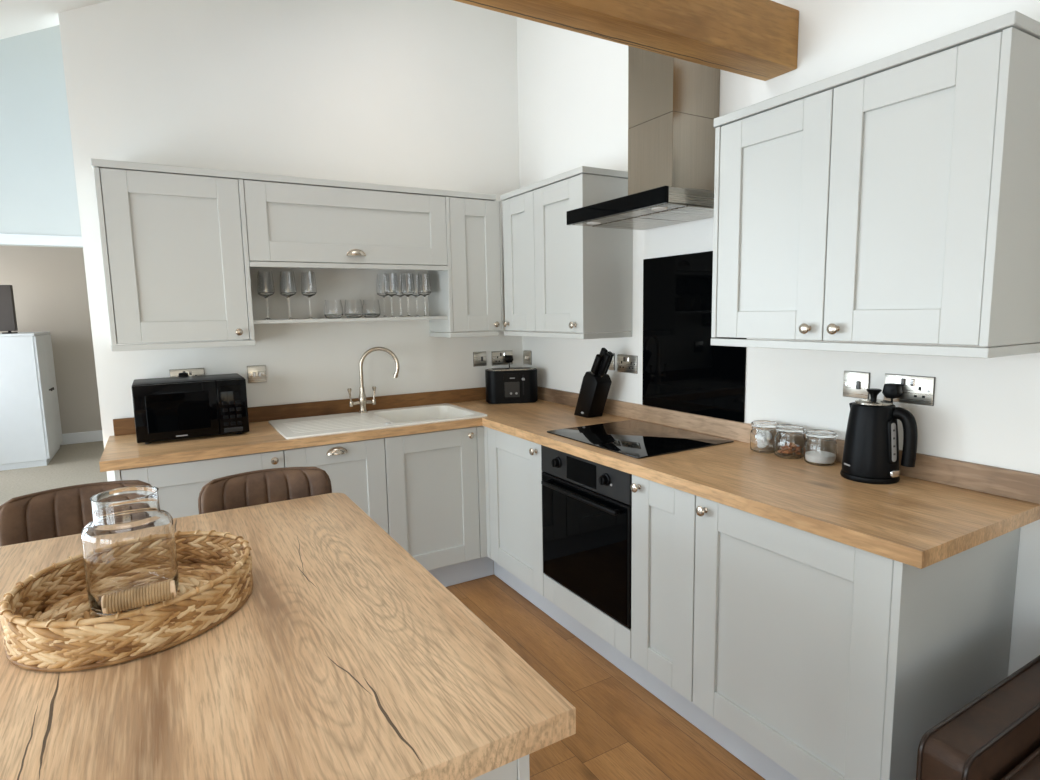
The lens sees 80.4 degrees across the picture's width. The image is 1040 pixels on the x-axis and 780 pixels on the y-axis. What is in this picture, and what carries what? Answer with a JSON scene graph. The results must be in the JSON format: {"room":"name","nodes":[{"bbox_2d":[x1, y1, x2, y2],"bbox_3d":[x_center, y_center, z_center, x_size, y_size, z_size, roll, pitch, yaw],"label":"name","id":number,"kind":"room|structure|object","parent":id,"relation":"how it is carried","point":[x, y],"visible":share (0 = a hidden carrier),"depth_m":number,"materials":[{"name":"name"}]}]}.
{"room":"kitchen","nodes":[
{"label":"kitchen","id":0,"kind":"room"},
{"bbox_2d":[0,25,82,247],"bbox_3d":[-3.355,-1.236,5.415,4.200,4.100,0.100,-5,8,-30],"label":"wall","id":1,"kind":"structure","parent":0,"point":[38,190],"depth_m":4.95,"materials":[{"name":"blue paint"}]},
{"bbox_2d":[0,233,82,246],"bbox_3d":[-4.167,-0.176,4.984,1.980,2.137,0.025,-5,8,-30],"label":"trim","id":2,"kind":"structure","parent":1,"relation":"attached to","point":[13,239],"depth_m":5.01,"materials":[{"name":"white paint"}]},
{"bbox_2d":[0,245,101,433],"bbox_3d":[-4.576,-1.473,7.479,4.200,4.100,0.080,-5,8,-30],"label":"wall","id":3,"kind":"structure","parent":0,"point":[49,284],"depth_m":7.10,"materials":[{"name":"beige paint"}]},
{"bbox_2d":[60,430,102,444],"bbox_3d":[-5.031,0.548,7.386,3.000,0.130,0.018,-5,8,-30],"label":"baseboard","id":4,"kind":"structure","parent":3,"relation":"attached to","point":[89,436],"depth_m":7.29,"materials":[{"name":"white paint"}]},
{"bbox_2d":[0,0,109,39],"bbox_3d":[-0.209,-1.461,-0.036,4.440,2.262,6.620,-5,8,-30],"label":"ceiling","id":5,"kind":"structure","parent":0,"point":[17,17],"depth_m":2.57,"materials":[{"name":"paint"}]},
{"bbox_2d":[454,0,798,80],"bbox_3d":[-0.459,-1.104,1.400,3.250,0.195,0.136,-5,8,-30],"label":"ceiling beam","id":6,"kind":"structure","parent":5,"relation":"attached to","point":[757,39],"depth_m":1.94,"materials":[{"name":"brown wood"}]},
{"bbox_2d":[58,0,522,480],"bbox_3d":[-0.965,-0.922,3.374,2.374,3.900,0.120,-5,8,-30],"label":"wall","id":7,"kind":"structure","parent":0,"point":[407,93],"depth_m":3.20,"materials":[{"name":"white paint"}]},
{"bbox_2d":[91,158,255,350],"bbox_3d":[-1.553,-0.586,2.801,0.572,0.782,0.329,-5,8,-30],"label":"upper cabinet","id":8,"kind":"object","parent":7,"relation":"attached to","point":[174,242],"visible":1,"depth_m":2.68,"materials":[{"name":"grey paint"}]},
{"bbox_2d":[169,368,203,376],"bbox_3d":[-1.623,-0.059,3.006,0.148,0.088,0.013,-5,8,-30],"label":"power socket","id":9,"kind":"object","parent":7,"relation":"attached to","point":[193,371],"visible":0.44,"depth_m":3.00,"materials":[{"name":"silver metal"}]},
{"bbox_2d":[178,372,188,376],"bbox_3d":[-1.626,0.050,2.993,0.048,0.267,0.034,-5,8,-30],"label":"plug","id":10,"kind":"object","parent":9,"relation":"attached to","point":[186,373],"visible":0.26,"depth_m":2.96,"materials":[{"name":"black plastic"}]},
{"bbox_2d":[247,365,266,382],"bbox_3d":[-1.352,-0.081,3.163,0.088,0.088,0.013,-5,8,-30],"label":"switch plate","id":11,"kind":"object","parent":7,"relation":"attached to","point":[256,374],"visible":1,"depth_m":3.16,"materials":[{"name":"silver metal"}]},
{"bbox_2d":[243,172,447,323],"bbox_3d":[-0.886,-0.698,3.185,0.990,0.682,0.325,-5,8,-30],"label":"upper cabinet","id":12,"kind":"object","parent":7,"relation":"attached to","point":[292,222],"visible":0.98,"depth_m":3.03,"materials":[{"name":"grey paint"}]},
{"bbox_2d":[257,275,268,319],"bbox_3d":[-1.272,-0.470,3.080,0.074,0.235,0.074,-2,7,-10],"label":"wine glass","id":13,"kind":"object","parent":12,"relation":"on","point":[257,275],"visible":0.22,"depth_m":3.07,"materials":[{"name":"clear glass"}]},
{"bbox_2d":[258,270,275,319],"bbox_3d":[-1.230,-0.459,2.990,0.074,0.235,0.074,-2,7,-10],"label":"wine glass","id":14,"kind":"object","parent":12,"relation":"on","point":[265,278],"visible":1,"depth_m":2.96,"materials":[{"name":"clear glass"}]},
{"bbox_2d":[280,272,292,318],"bbox_3d":[-1.182,-0.478,3.133,0.074,0.235,0.074,-2,7,-10],"label":"wine glass","id":15,"kind":"object","parent":12,"relation":"on","point":[280,272],"visible":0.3,"depth_m":3.13,"materials":[{"name":"clear glass"}]},
{"bbox_2d":[280,271,295,319],"bbox_3d":[-1.142,-0.467,3.041,0.074,0.235,0.074,-2,7,-10],"label":"wine glass","id":16,"kind":"object","parent":12,"relation":"on","point":[287,279],"visible":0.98,"depth_m":3.01,"materials":[{"name":"clear glass"}]},
{"bbox_2d":[301,271,317,318],"bbox_3d":[-1.058,-0.475,3.090,0.074,0.235,0.074,-2,7,-10],"label":"wine glass","id":17,"kind":"object","parent":12,"relation":"on","point":[308,283],"visible":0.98,"depth_m":3.06,"materials":[{"name":"clear glass"}]},
{"bbox_2d":[324,300,342,318],"bbox_3d":[-0.966,-0.418,3.186,0.096,0.095,0.096,-5,8,-30],"label":"tumbler","id":18,"kind":"object","parent":12,"relation":"on","point":[332,308],"visible":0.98,"depth_m":3.15,"materials":[{"name":"clear glass"}]},
{"bbox_2d":[253,316,447,323],"bbox_3d":[-0.891,-0.370,3.246,0.990,0.017,0.278,-5,8,-30],"label":"shelf","id":19,"kind":"object","parent":12,"relation":"attached to","point":[428,317],"depth_m":3.11,"materials":[{"name":"grey paint"}]},
{"bbox_2d":[344,300,362,317],"bbox_3d":[-0.876,-0.427,3.244,0.096,0.095,0.096,-5,8,-30],"label":"tumbler","id":20,"kind":"object","parent":12,"relation":"on","point":[353,308],"visible":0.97,"depth_m":3.21,"materials":[{"name":"clear glass"}]},
{"bbox_2d":[363,300,380,317],"bbox_3d":[-0.803,-0.439,3.326,0.096,0.095,0.096,-5,8,-30],"label":"tumbler","id":21,"kind":"object","parent":12,"relation":"on","point":[371,308],"visible":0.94,"depth_m":3.29,"materials":[{"name":"clear glass"}]},
{"bbox_2d":[377,274,387,316],"bbox_3d":[-0.752,-0.519,3.394,0.074,0.235,0.074,-2,7,-10],"label":"wine glass","id":22,"kind":"object","parent":12,"relation":"on","point":[380,277],"visible":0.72,"depth_m":3.36,"materials":[{"name":"clear glass"}]},
{"bbox_2d":[384,273,397,316],"bbox_3d":[-0.692,-0.510,3.314,0.074,0.235,0.074,-2,7,-10],"label":"wine glass","id":23,"kind":"object","parent":12,"relation":"on","point":[390,280],"visible":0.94,"depth_m":3.28,"materials":[{"name":"clear glass"}]},
{"bbox_2d":[396,274,403,316],"bbox_3d":[-0.670,-0.527,3.442,0.074,0.235,0.074,-2,7,-10],"label":"wine glass","id":24,"kind":"object","parent":12,"relation":"on","point":[399,294],"visible":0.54,"depth_m":3.40,"materials":[{"name":"clear glass"}]},
{"bbox_2d":[401,273,414,316],"bbox_3d":[-0.612,-0.518,3.360,0.074,0.235,0.074,-2,7,-10],"label":"wine glass","id":25,"kind":"object","parent":12,"relation":"on","point":[407,283],"visible":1,"depth_m":3.33,"materials":[{"name":"clear glass"}]},
{"bbox_2d":[412,274,419,316],"bbox_3d":[-0.588,-0.534,3.490,0.074,0.235,0.074,-2,7,-10],"label":"wine glass","id":26,"kind":"object","parent":12,"relation":"on","point":[415,276],"visible":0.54,"depth_m":3.45,"materials":[{"name":"clear glass"}]},
{"bbox_2d":[418,273,430,316],"bbox_3d":[-0.528,-0.525,3.409,0.074,0.235,0.074,-2,7,-10],"label":"wine glass","id":27,"kind":"object","parent":12,"relation":"on","point":[424,286],"visible":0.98,"depth_m":3.38,"materials":[{"name":"clear glass"}]},
{"bbox_2d":[427,190,503,337],"bbox_3d":[-0.315,-0.701,3.521,0.342,0.782,0.329,-5,8,-30],"label":"upper cabinet","id":28,"kind":"object","parent":7,"relation":"attached to","point":[470,292],"visible":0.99,"depth_m":3.42,"materials":[{"name":"grey paint"}]},
{"bbox_2d":[473,351,485,365],"bbox_3d":[-0.246,-0.192,3.805,0.088,0.088,0.013,-5,8,-30],"label":"switch plate","id":29,"kind":"object","parent":7,"relation":"attached to","point":[479,358],"visible":1,"depth_m":3.80,"materials":[{"name":"silver metal"}]},
{"bbox_2d":[492,350,512,365],"bbox_3d":[-0.110,-0.202,3.884,0.148,0.088,0.013,-5,8,-30],"label":"power socket","id":30,"kind":"object","parent":7,"relation":"attached to","point":[498,357],"visible":0.85,"depth_m":3.87,"materials":[{"name":"silver metal"}]},
{"bbox_2d":[505,355,512,367],"bbox_3d":[-0.066,-0.089,3.900,0.052,0.261,0.034,-5,8,-30],"label":"plug","id":31,"kind":"object","parent":30,"relation":"in","point":[508,358],"visible":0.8,"depth_m":3.87,"materials":[{"name":"black plastic"}]},
{"bbox_2d":[0,441,765,779],"bbox_3d":[-1.770,1.124,3.063,4.400,0.050,13.000,-5,8,-30],"label":"floor","id":32,"kind":"structure","parent":0,"point":[624,731],"depth_m":2.30,"materials":[{"name":"brown wood"}]},
{"bbox_2d":[0,331,62,470],"bbox_3d":[-5.297,0.077,6.390,0.740,1.325,1.060,-5,8,-30],"label":"cabinet","id":33,"kind":"object","parent":32,"relation":"on","point":[30,422],"visible":1,"depth_m":6.06,"materials":[{"name":"wood"}]},
{"bbox_2d":[0,285,17,333],"bbox_3d":[-5.347,-0.778,5.982,0.720,0.475,0.160,-3,8,-18],"label":"television","id":34,"kind":"object","parent":33,"relation":"on","point":[8,322],"visible":0.98,"depth_m":6.06,"materials":[{"name":"plastic"}]},
{"bbox_2d":[0,480,150,545],"bbox_3d":[-1.157,0.779,1.680,0.442,0.961,0.510,-6,9,-34],"label":"bar stool","id":35,"kind":"object","parent":32,"relation":"on","point":[63,511],"visible":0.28,"depth_m":1.75,"materials":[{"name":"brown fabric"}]},
{"bbox_2d":[114,450,283,518],"bbox_3d":[-1.436,0.687,2.832,0.624,0.862,0.608,-5,8,-30],"label":"base cabinet","id":36,"kind":"object","parent":32,"relation":"on","point":[179,485],"visible":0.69,"depth_m":2.53,"materials":[{"name":"grey paint"}]},
{"bbox_2d":[198,467,331,513],"bbox_3d":[-0.693,0.754,1.806,0.442,0.961,0.510,-5,8,-27],"label":"bar stool","id":37,"kind":"object","parent":32,"relation":"on","point":[264,486],"visible":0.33,"depth_m":1.93,"materials":[{"name":"brown leather"}]},
{"bbox_2d":[0,493,575,779],"bbox_3d":[-0.996,0.892,0.979,1.784,0.904,1.232,-5,8,-30],"label":"dining table","id":38,"kind":"object","parent":32,"relation":"on","point":[345,657],"visible":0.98,"depth_m":0.90,"materials":[{"name":"brown wood"}]},
{"bbox_2d":[0,530,252,671],"bbox_3d":[-0.704,0.352,1.137,0.369,0.115,0.408,-1,7,4],"label":"basket","id":39,"kind":"object","parent":38,"relation":"on","point":[48,622],"visible":0.84,"depth_m":1.02,"materials":[{"name":"wicker"}]},
{"bbox_2d":[81,486,178,615],"bbox_3d":[-0.719,0.291,1.137,0.144,0.206,0.144,-5,8,-30],"label":"glass vase","id":40,"kind":"object","parent":39,"relation":"in","point":[129,542],"visible":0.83,"depth_m":1.08,"materials":[{"name":"clear glass"}]},
{"bbox_2d":[384,426,479,570],"bbox_3d":[-0.538,0.529,3.340,0.544,0.710,0.598,-5,8,-30],"label":"base cabinet","id":41,"kind":"object","parent":32,"relation":"on","point":[432,477],"visible":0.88,"depth_m":3.10,"materials":[{"name":"grey paint"}]},
{"bbox_2d":[283,438,388,533],"bbox_3d":[-0.970,0.569,3.090,0.453,0.710,0.594,-5,8,-30],"label":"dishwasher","id":42,"kind":"object","parent":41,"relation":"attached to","point":[355,469],"visible":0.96,"depth_m":2.88,"materials":[{"name":"grey paint"}]},
{"bbox_2d":[428,556,493,586],"bbox_3d":[-0.868,1.015,2.990,1.667,0.147,0.016,-5,8,-30],"label":"plinth","id":43,"kind":"object","parent":32,"relation":"on","point":[469,570],"visible":0.24,"depth_m":3.31,"materials":[{"name":"grey paint"}]},
{"bbox_2d":[476,426,543,595],"bbox_3d":[0.182,0.541,3.140,0.604,0.710,0.573,-5,8,-30],"label":"base cabinet","id":44,"kind":"object","parent":32,"relation":"on","point":[510,471],"visible":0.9,"depth_m":3.02,"materials":[{"name":"grey paint"}]},
{"bbox_2d":[544,574,630,658],"bbox_3d":[0.497,0.597,2.646,0.566,0.710,0.599,-5,8,-30],"label":"housing","id":45,"kind":"object","parent":32,"relation":"on","point":[613,632],"visible":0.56,"depth_m":2.50,"materials":[{"name":"grey paint"}]},
{"bbox_2d":[541,445,631,628],"bbox_3d":[0.467,0.544,2.622,0.572,0.594,0.594,-5,8,-30],"label":"oven","id":46,"kind":"object","parent":45,"relation":"in","point":[587,505],"visible":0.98,"depth_m":2.44,"materials":[{"name":"black glass"}]},
{"bbox_2d":[494,561,798,779],"bbox_3d":[0.406,1.054,2.483,0.016,0.147,2.149,-5,8,-30],"label":"plinth","id":47,"kind":"object","parent":32,"relation":"on","point":[745,752],"visible":0.52,"depth_m":2.28,"materials":[{"name":"grey paint"}]},
{"bbox_2d":[630,475,695,701],"bbox_3d":[0.712,0.643,2.250,0.598,0.710,0.302,-5,8,-30],"label":"base cabinet","id":48,"kind":"object","parent":32,"relation":"on","point":[663,516],"visible":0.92,"depth_m":2.11,"materials":[{"name":"grey paint"}]},
{"bbox_2d":[693,496,1019,779],"bbox_3d":[0.963,0.764,1.865,0.625,0.862,0.630,-5,8,-30],"label":"base cabinet","id":49,"kind":"object","parent":32,"relation":"on","point":[831,659],"visible":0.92,"depth_m":1.63,"materials":[{"name":"grey paint"}]},
{"bbox_2d":[99,399,1039,568],"bbox_3d":[-0.253,0.280,2.266,2.248,0.040,2.736,-5,8,-30],"label":"countertop","id":50,"kind":"structure","parent":49,"relation":"on","point":[919,523],"depth_m":1.91,"materials":[{"name":"brown wood"}]},
{"bbox_2d":[131,373,248,443],"bbox_3d":[-1.520,0.078,2.850,0.444,0.261,0.312,-5,8,-30],"label":"microwave","id":51,"kind":"object","parent":50,"relation":"on","point":[169,408],"visible":1,"depth_m":2.72,"materials":[{"name":"black metal"}]},
{"bbox_2d":[113,387,485,435],"bbox_3d":[-0.942,0.087,3.423,2.210,0.077,0.018,-5,8,-30],"label":"upstand","id":52,"kind":"object","parent":50,"relation":"on","point":[123,426],"visible":0.5,"depth_m":3.39,"materials":[{"name":"brown wood"}]},
{"bbox_2d":[347,347,399,412],"bbox_3d":[-0.799,-0.057,3.359,0.282,0.356,0.060,-3,7,-14],"label":"tap","id":53,"kind":"object","parent":50,"relation":"on","point":[362,401],"visible":1,"depth_m":3.34,"materials":[{"name":"silver metal"}]},
{"bbox_2d":[268,403,487,438],"bbox_3d":[-0.726,0.241,3.196,1.003,0.201,0.532,-5,8,-30],"label":"sink","id":54,"kind":"object","parent":50,"relation":"in","point":[303,427],"visible":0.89,"depth_m":3.14,"materials":[{"name":"white ceramic"}]},
{"bbox_2d":[485,367,537,403],"bbox_3d":[-0.051,-0.028,3.706,0.310,0.201,0.189,-2,7,-6],"label":"toaster","id":55,"kind":"object","parent":50,"relation":"on","point":[518,384],"visible":1,"depth_m":3.63,"materials":[{"name":"black metal"}]},
{"bbox_2d":[574,371,611,417],"bbox_3d":[0.368,0.020,3.130,0.096,0.235,0.198,-5,8,-30],"label":"knife block","id":56,"kind":"object","parent":50,"relation":"on","point":[594,390],"visible":0.92,"depth_m":3.08,"materials":[{"name":"black plastic"}]},
{"bbox_2d":[591,354,602,374],"bbox_3d":[0.377,-0.123,3.037,0.023,0.109,0.080,-5,8,-30],"label":"kitchen knife","id":57,"kind":"object","parent":56,"relation":"in","point":[598,358],"visible":1,"depth_m":3.02,"materials":[{"name":"black plastic"}]},
{"bbox_2d":[597,348,607,372],"bbox_3d":[0.401,-0.144,3.056,0.023,0.134,0.095,-5,8,-30],"label":"kitchen knife","id":58,"kind":"object","parent":56,"relation":"in","point":[603,351],"visible":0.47,"depth_m":3.02,"materials":[{"name":"black plastic"}]},
{"bbox_2d":[598,353,610,376],"bbox_3d":[0.413,-0.122,3.022,0.023,0.126,0.090,-5,8,-30],"label":"kitchen knife","id":59,"kind":"object","parent":56,"relation":"in","point":[607,356],"visible":1,"depth_m":3.01,"materials":[{"name":"black plastic"}]},
{"bbox_2d":[605,351,613,373],"bbox_3d":[0.433,-0.132,3.058,0.023,0.122,0.088,-5,8,-30],"label":"kitchen knife","id":60,"kind":"object","parent":56,"relation":"in","point":[609,352],"visible":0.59,"depth_m":3.03,"materials":[{"name":"black plastic"}]},
{"bbox_2d":[547,420,733,458],"bbox_3d":[0.493,0.197,2.625,0.510,0.005,0.620,-5,8,-30],"label":"cooktop","id":61,"kind":"object","parent":50,"relation":"in","point":[637,439],"visible":1,"depth_m":2.57,"materials":[{"name":"black glass"}]},
{"bbox_2d":[750,420,778,452],"bbox_3d":[0.920,0.175,2.318,0.104,0.109,0.103,0,7,5],"label":"glass jar","id":62,"kind":"object","parent":50,"relation":"on","point":[763,432],"visible":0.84,"depth_m":2.28,"materials":[{"name":"clear glass"}]},
{"bbox_2d":[538,386,1039,503],"bbox_3d":[0.707,0.133,2.817,0.018,0.077,2.736,-5,8,-30],"label":"upstand","id":63,"kind":"object","parent":50,"relation":"on","point":[1014,484],"visible":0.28,"depth_m":1.91,"materials":[{"name":"brown wood"}]},
{"bbox_2d":[774,424,805,458],"bbox_3d":[0.975,0.186,2.225,0.104,0.109,0.103,0,7,5],"label":"glass jar","id":64,"kind":"object","parent":50,"relation":"on","point":[789,440],"visible":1,"depth_m":2.19,"materials":[{"name":"clear glass"}]},
{"bbox_2d":[804,429,836,465],"bbox_3d":[1.036,0.198,2.123,0.104,0.109,0.103,0,7,5],"label":"glass jar","id":65,"kind":"object","parent":50,"relation":"on","point":[820,446],"visible":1,"depth_m":2.08,"materials":[{"name":"clear glass"}]},
{"bbox_2d":[840,388,917,483],"bbox_3d":[1.099,0.137,1.910,0.164,0.281,0.184,-2,7,-8],"label":"kettle","id":66,"kind":"object","parent":50,"relation":"on","point":[871,444],"visible":1,"depth_m":1.86,"materials":[{"name":"black metal"}]},
{"bbox_2d":[889,470,898,476],"bbox_3d":[1.129,0.252,1.857,0.032,0.021,0.012,-4,8,-21],"label":"switch","id":67,"kind":"object","parent":66,"relation":"attached to","point":[892,473],"depth_m":1.85,"materials":[{"name":"silver metal"}]},
{"bbox_2d":[916,655,1039,779],"bbox_3d":[1.512,0.924,0.764,0.788,0.800,1.547,-5,8,-30],"label":"sofa","id":68,"kind":"object","parent":32,"relation":"on","point":[995,735],"visible":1,"depth_m":1.23,"materials":[{"name":"brown leather"}]},
{"bbox_2d":[1010,754,1039,779],"bbox_3d":[1.272,0.878,1.017,0.525,0.233,0.680,-5,8,-30],"label":"seat cushion","id":69,"kind":"object","parent":68,"relation":"on","point":[1022,766],"depth_m":1.21,"materials":[{"name":"brown leather"}]},
{"bbox_2d":[517,0,1039,676],"bbox_3d":[1.701,-0.686,1.113,0.120,3.900,6.500,-5,8,-30],"label":"wall","id":70,"kind":"structure","parent":0,"point":[573,86],"depth_m":2.19,"materials":[{"name":"white paint"}]},
{"bbox_2d":[523,350,531,364],"bbox_3d":[0.044,-0.206,3.907,0.013,0.088,0.088,-5,8,-30],"label":"switch plate","id":71,"kind":"object","parent":70,"relation":"attached to","point":[527,357],"visible":1,"depth_m":3.90,"materials":[{"name":"silver metal"}]},
{"bbox_2d":[500,166,632,338],"bbox_3d":[0.212,-0.674,3.228,0.329,0.782,0.772,-5,8,-30],"label":"upper cabinet","id":72,"kind":"object","parent":70,"relation":"attached to","point":[559,276],"visible":0.98,"depth_m":2.98,"materials":[{"name":"grey paint"}]},
{"bbox_2d":[608,353,614,369],"bbox_3d":[0.460,-0.149,3.202,0.013,0.088,0.088,-5,8,-30],"label":"switch plate","id":73,"kind":"object","parent":70,"relation":"attached to","point":[612,365],"visible":0.41,"depth_m":3.17,"materials":[{"name":"silver metal"}]},
{"bbox_2d":[617,354,637,373],"bbox_3d":[0.533,-0.131,3.078,0.013,0.088,0.148,-5,8,-30],"label":"power socket","id":74,"kind":"object","parent":70,"relation":"attached to","point":[625,363],"visible":1,"depth_m":3.07,"materials":[{"name":"silver metal"}]},
{"bbox_2d":[566,46,719,229],"bbox_3d":[0.534,-1.470,2.425,0.451,1.553,0.604,-5,8,-30],"label":"hood","id":75,"kind":"object","parent":70,"relation":"attached to","point":[673,103],"visible":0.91,"depth_m":2.42,"materials":[{"name":"metal"}]},
{"bbox_2d":[642,251,746,421],"bbox_3d":[0.745,-0.244,2.701,0.008,0.696,0.603,-5,8,-30],"label":"backsplash","id":76,"kind":"structure","parent":70,"relation":"attached to","point":[683,372],"depth_m":2.71,"materials":[{"name":"black glass"}]},
{"bbox_2d":[843,371,869,398],"bbox_3d":[1.129,-0.018,2.071,0.013,0.088,0.088,-5,8,-30],"label":"switch plate","id":77,"kind":"object","parent":70,"relation":"attached to","point":[855,384],"visible":1,"depth_m":2.07,"materials":[{"name":"silver metal"}]},
{"bbox_2d":[711,10,1039,357],"bbox_3d":[1.016,-0.517,1.870,0.329,0.782,0.874,-5,8,-30],"label":"upper cabinet","id":78,"kind":"object","parent":70,"relation":"attached to","point":[894,198],"visible":1,"depth_m":1.65,"materials":[{"name":"grey paint"}]},
{"bbox_2d":[884,373,935,405],"bbox_3d":[1.214,-0.002,1.927,0.013,0.088,0.148,-5,8,-30],"label":"power socket","id":79,"kind":"object","parent":70,"relation":"attached to","point":[920,390],"visible":0.76,"depth_m":1.91,"materials":[{"name":"silver metal"}]},
{"bbox_2d":[882,383,902,403],"bbox_3d":[1.181,0.122,1.964,0.034,0.286,0.048,-5,8,-30],"label":"plug","id":80,"kind":"object","parent":79,"relation":"attached to","point":[892,391],"visible":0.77,"depth_m":1.94,"materials":[{"name":"black plastic"}]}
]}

